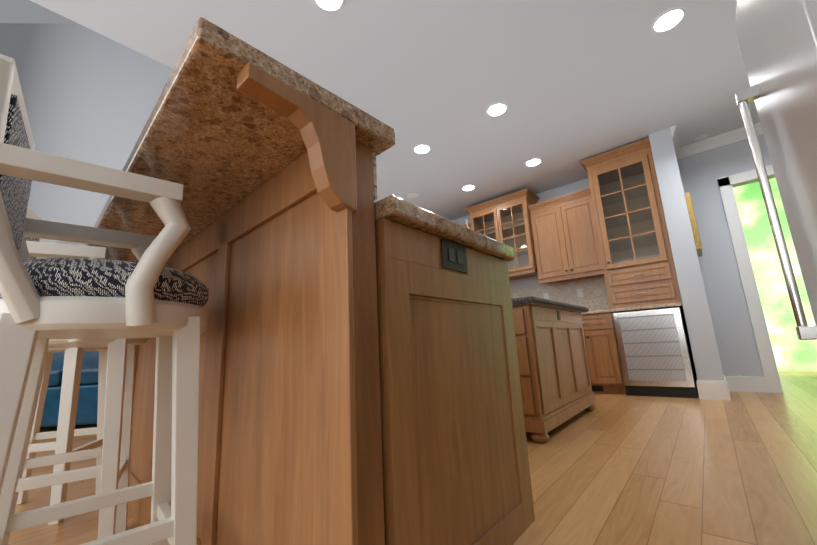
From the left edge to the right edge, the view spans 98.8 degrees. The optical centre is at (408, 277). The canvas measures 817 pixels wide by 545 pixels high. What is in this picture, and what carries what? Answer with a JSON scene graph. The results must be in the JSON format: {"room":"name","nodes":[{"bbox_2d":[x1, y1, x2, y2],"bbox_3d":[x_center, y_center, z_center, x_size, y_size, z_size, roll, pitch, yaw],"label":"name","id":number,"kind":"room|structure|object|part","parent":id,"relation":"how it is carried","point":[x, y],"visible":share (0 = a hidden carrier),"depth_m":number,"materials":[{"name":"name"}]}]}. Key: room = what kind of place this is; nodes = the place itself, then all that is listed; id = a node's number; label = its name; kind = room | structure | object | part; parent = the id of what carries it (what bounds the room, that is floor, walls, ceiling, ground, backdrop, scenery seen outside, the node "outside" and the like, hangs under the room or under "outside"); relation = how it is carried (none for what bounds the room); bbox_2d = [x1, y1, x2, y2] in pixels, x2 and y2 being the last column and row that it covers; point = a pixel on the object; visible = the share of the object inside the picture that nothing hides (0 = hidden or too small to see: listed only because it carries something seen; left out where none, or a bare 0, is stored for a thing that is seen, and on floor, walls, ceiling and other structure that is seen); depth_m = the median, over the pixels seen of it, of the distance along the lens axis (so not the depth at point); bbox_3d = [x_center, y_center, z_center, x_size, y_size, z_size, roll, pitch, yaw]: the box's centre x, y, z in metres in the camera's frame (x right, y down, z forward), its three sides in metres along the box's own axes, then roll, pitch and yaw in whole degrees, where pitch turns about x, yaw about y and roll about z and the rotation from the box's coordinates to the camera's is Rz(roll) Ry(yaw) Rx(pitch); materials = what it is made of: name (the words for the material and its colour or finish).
{"room":"kitchen","nodes":[
{"label":"kitchen","id":0,"kind":"room"},
{"bbox_2d":[0,23,172,244],"bbox_3d":[-6.830,-0.977,4.636,8.580,5.600,0.185,-2,-11,-4],"label":"wall","id":1,"kind":"structure","parent":0,"point":[90,96],"depth_m":5.02,"materials":[{"name":"grey paint"}]},
{"bbox_3d":[-4.103,-0.113,4.536,0.940,0.780,0.030,-2,-11,-4],"label":"framed picture of sailboat","id":2,"kind":"part","parent":1,"relation":"part of","materials":[{"name":"white"}]},
{"bbox_2d":[30,0,759,220],"bbox_3d":[-1.502,-1.623,2.977,12.010,0.220,8.070,-12,-14,39],"label":"ceiling","id":3,"kind":"structure","parent":0,"point":[570,84],"depth_m":2.79,"materials":[{"name":"white paint"}]},
{"bbox_2d":[314,0,344,12],"bbox_3d":[-0.491,-1.721,2.155,0.194,0.004,0.194,-9,-13,30],"label":"recessed light","id":4,"kind":"object","parent":3,"relation":"in","point":[331,6],"depth_m":2.20,"materials":[{"name":"white"}]},
{"bbox_2d":[405,192,419,198],"bbox_3d":[0.059,-1.182,5.022,0.217,0.006,0.217,-5,-11,12],"label":"recessed light","id":5,"kind":"object","parent":3,"relation":"in","point":[411,195],"depth_m":5.01,"materials":[{"name":"white"}]},
{"bbox_2d":[413,144,430,153],"bbox_3d":[0.149,-1.416,3.863,0.194,0.004,0.194,-9,-13,30],"label":"recessed light","id":6,"kind":"object","parent":3,"relation":"in","point":[422,148],"depth_m":3.86,"materials":[{"name":"white"}]},
{"bbox_2d":[461,185,474,190],"bbox_3d":[0.834,-1.250,4.878,0.194,0.004,0.194,-2,-11,-5],"label":"recessed light","id":7,"kind":"object","parent":3,"relation":"in","point":[467,187],"depth_m":4.87,"materials":[{"name":"white"}]},
{"bbox_2d":[486,103,507,116],"bbox_3d":[0.827,-1.567,3.271,0.194,0.004,0.194,-5,-11,12],"label":"recessed light","id":8,"kind":"object","parent":3,"relation":"in","point":[497,109],"depth_m":3.26,"materials":[{"name":"white"}]},
{"bbox_2d":[525,158,541,166],"bbox_3d":[1.523,-1.404,4.273,0.194,0.004,0.194,-9,-13,30],"label":"recessed light","id":9,"kind":"object","parent":3,"relation":"in","point":[533,162],"depth_m":4.27,"materials":[{"name":"white"}]},
{"bbox_2d":[651,7,685,32],"bbox_3d":[1.802,-1.782,2.431,0.194,0.004,0.194,-9,-13,30],"label":"recessed light","id":10,"kind":"object","parent":3,"relation":"in","point":[670,19],"depth_m":2.42,"materials":[{"name":"white"}]},
{"bbox_2d":[693,133,709,140],"bbox_3d":[3.256,-1.565,3.896,0.148,0.006,0.148,-9,-13,30],"label":"recessed light","id":11,"kind":"object","parent":3,"relation":"in","point":[702,136],"depth_m":3.89,"materials":[{"name":"white"}]},
{"bbox_2d":[8,371,816,544],"bbox_3d":[-1.337,1.502,3.960,16.000,0.060,14.500,-12,-14,39],"label":"floor","id":12,"kind":"structure","parent":0,"point":[739,468],"depth_m":1.57,"materials":[{"name":"brown wood"}]},
{"bbox_2d":[16,257,107,524],"bbox_3d":[-1.619,0.426,1.595,0.416,1.160,0.462,0,-12,-15],"label":"stool","id":13,"kind":"object","parent":12,"relation":"on","point":[65,433],"visible":0.15,"depth_m":1.51,"materials":[{"name":"white wood"}]},
{"bbox_2d":[40,351,98,426],"bbox_3d":[-3.551,0.997,3.686,2.350,1.040,0.970,-2,-11,-4],"label":"sofa","id":14,"kind":"object","parent":12,"relation":"on","point":[87,409],"visible":0.04,"depth_m":3.22,"materials":[{"name":"blue fabric"}]},
{"bbox_2d":[4,207,147,544],"bbox_3d":[-1.145,0.320,1.179,0.415,1.160,0.462,4,-13,-32],"label":"stool","id":15,"kind":"object","parent":12,"relation":"on","point":[112,471],"visible":0.29,"depth_m":1.11,"materials":[{"name":"white wood"}]},
{"bbox_2d":[0,54,209,544],"bbox_3d":[-0.680,0.215,0.765,0.416,1.160,0.462,7,-15,-41],"label":"stool","id":16,"kind":"object","parent":12,"relation":"on","point":[45,300],"visible":1,"depth_m":0.70,"materials":[{"name":"white wood"}]},
{"bbox_2d":[128,62,384,544],"bbox_3d":[-0.793,0.626,2.477,3.622,1.029,2.474,-12,-14,39],"label":"kitchen island","id":17,"kind":"structure","parent":12,"relation":"on","point":[281,265],"depth_m":0.71,"materials":[{"name":"brown wood"}]},
{"bbox_2d":[84,17,394,262],"bbox_3d":[-0.914,0.120,2.650,3.871,0.040,2.584,-12,-14,39],"label":"countertop","id":18,"kind":"structure","parent":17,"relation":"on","point":[214,141],"depth_m":0.69,"materials":[{"name":"stone"}]},
{"bbox_2d":[372,149,376,199],"bbox_3d":[-0.716,0.184,2.627,3.476,0.112,2.122,-12,-14,39],"label":"backsplash","id":19,"kind":"structure","parent":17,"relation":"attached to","point":[374,173],"depth_m":0.74,"materials":[{"name":"beige stone"}]},
{"bbox_2d":[375,218,534,544],"bbox_3d":[-0.989,0.651,2.151,3.488,0.873,1.141,-12,-14,39],"label":"bar cabinet","id":20,"kind":"object","parent":17,"relation":"attached to","point":[468,482],"depth_m":0.80,"materials":[{"name":"brown wood"}]},
{"bbox_2d":[374,195,513,261],"bbox_3d":[-0.674,0.260,2.619,3.510,0.040,2.163,-12,-14,39],"label":"countertop","id":21,"kind":"structure","parent":20,"relation":"on","point":[398,210],"depth_m":0.83,"materials":[{"name":"stone"}]},
{"bbox_3d":[-0.988,0.652,2.151,3.488,0.872,1.140,-12,-14,39],"label":"front bar cabinet","id":22,"kind":"part","parent":20,"relation":"part of","materials":[{"name":"brown wood"}]},
{"bbox_2d":[512,300,595,442],"bbox_3d":[0.597,0.780,3.125,1.579,0.840,1.316,-12,-14,39],"label":"kitchen island","id":23,"kind":"object","parent":12,"relation":"on","point":[555,383],"depth_m":2.37,"materials":[{"name":"brown wood"}]},
{"bbox_2d":[511,296,586,311],"bbox_3d":[0.589,0.347,3.227,1.636,0.050,1.348,-12,-14,39],"label":"island countertop","id":24,"kind":"structure","parent":23,"relation":"on","point":[534,300],"depth_m":2.45,"materials":[{"name":"stone"}]},
{"bbox_2d":[581,312,625,393],"bbox_3d":[2.193,0.897,4.207,0.684,0.872,0.618,-12,-14,39],"label":"base cabinet","id":25,"kind":"object","parent":12,"relation":"on","point":[604,363],"visible":0.17,"depth_m":3.84,"materials":[{"name":"brown wood"}]},
{"bbox_2d":[581,302,682,314],"bbox_3d":[1.505,0.586,4.827,3.646,0.040,0.638,-12,-14,39],"label":"countertop","id":26,"kind":"structure","parent":25,"relation":"on","point":[649,307],"depth_m":3.70,"materials":[{"name":"stone"}]},
{"bbox_2d":[579,138,681,308],"bbox_3d":[2.585,-0.553,4.093,0.706,1.798,0.623,-12,-14,39],"label":"tall cabinet","id":27,"kind":"object","parent":26,"relation":"on","point":[638,264],"visible":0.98,"depth_m":3.96,"materials":[{"name":"brown wood"}]},
{"bbox_2d":[613,307,698,397],"bbox_3d":[2.664,0.792,3.782,0.588,0.868,0.631,-12,-14,39],"label":"wine fridge","id":28,"kind":"object","parent":12,"relation":"on","point":[655,354],"visible":0.96,"depth_m":3.54,"materials":[{"name":"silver metal"}]},
{"bbox_2d":[735,0,816,339],"bbox_3d":[1.481,-0.449,0.770,0.837,2.250,1.950,-12,-14,39],"label":"refrigerator","id":29,"kind":"object","parent":12,"relation":"on","point":[777,40],"visible":1,"depth_m":1.48,"materials":[{"name":"silver metal"}]},
{"bbox_2d":[452,122,782,392],"bbox_3d":[2.619,-0.030,4.444,8.070,2.740,0.170,-12,-14,39],"label":"wall","id":30,"kind":"structure","parent":0,"point":[714,171],"depth_m":3.75,"materials":[{"name":"grey paint"}]},
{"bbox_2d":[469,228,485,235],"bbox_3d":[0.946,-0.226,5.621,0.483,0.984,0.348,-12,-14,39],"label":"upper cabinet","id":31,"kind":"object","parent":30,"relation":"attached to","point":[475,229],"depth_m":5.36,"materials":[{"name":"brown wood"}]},
{"bbox_2d":[543,293,548,299],"bbox_3d":[1.933,0.271,4.916,0.070,0.116,0.010,-12,-14,39],"label":"electrical outlet plate","id":32,"kind":"object","parent":30,"relation":"attached to","point":[546,295],"depth_m":4.91,"materials":[{"name":"white plastic"}]},
{"bbox_2d":[511,276,608,310],"bbox_3d":[1.445,0.428,5.316,2.978,0.463,0.014,-12,-14,39],"label":"tile backsplash","id":33,"kind":"structure","parent":30,"relation":"attached to","point":[595,297],"depth_m":4.68,"materials":[{"name":"tile"}]},
{"bbox_2d":[530,192,603,283],"bbox_3d":[2.130,-0.477,4.651,0.819,0.984,0.348,-12,-14,39],"label":"upper cabinet","id":34,"kind":"object","parent":30,"relation":"attached to","point":[553,240],"depth_m":4.52,"materials":[{"name":"brown wood"}]},
{"bbox_2d":[577,288,583,297],"bbox_3d":[2.270,0.199,4.640,0.070,0.116,0.010,-12,-14,39],"label":"electrical outlet plate","id":35,"kind":"object","parent":30,"relation":"attached to","point":[579,293],"depth_m":4.64,"materials":[{"name":"white plastic"}]},
{"bbox_2d":[684,192,701,256],"bbox_3d":[3.022,-0.552,3.712,0.050,0.600,0.460,-12,-14,39],"label":"picture frame","id":36,"kind":"object","parent":30,"relation":"attached to","point":[694,226],"visible":0.81,"depth_m":3.54,"materials":[{"name":"gold metal"}]},
{"bbox_2d":[649,125,730,399],"bbox_3d":[2.956,-0.194,3.702,0.255,2.740,0.654,-12,-14,39],"label":"wall","id":37,"kind":"structure","parent":0,"point":[711,382],"depth_m":3.45,"materials":[{"name":"grey paint"}]},
{"label":"outside","id":38,"kind":"structure","parent":0,"visible":0},
{"bbox_2d":[733,178,816,370],"bbox_3d":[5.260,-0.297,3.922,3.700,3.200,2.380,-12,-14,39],"label":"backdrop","id":39,"kind":"structure","parent":38,"point":[792,351],"depth_m":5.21,"materials":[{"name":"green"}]}
]}

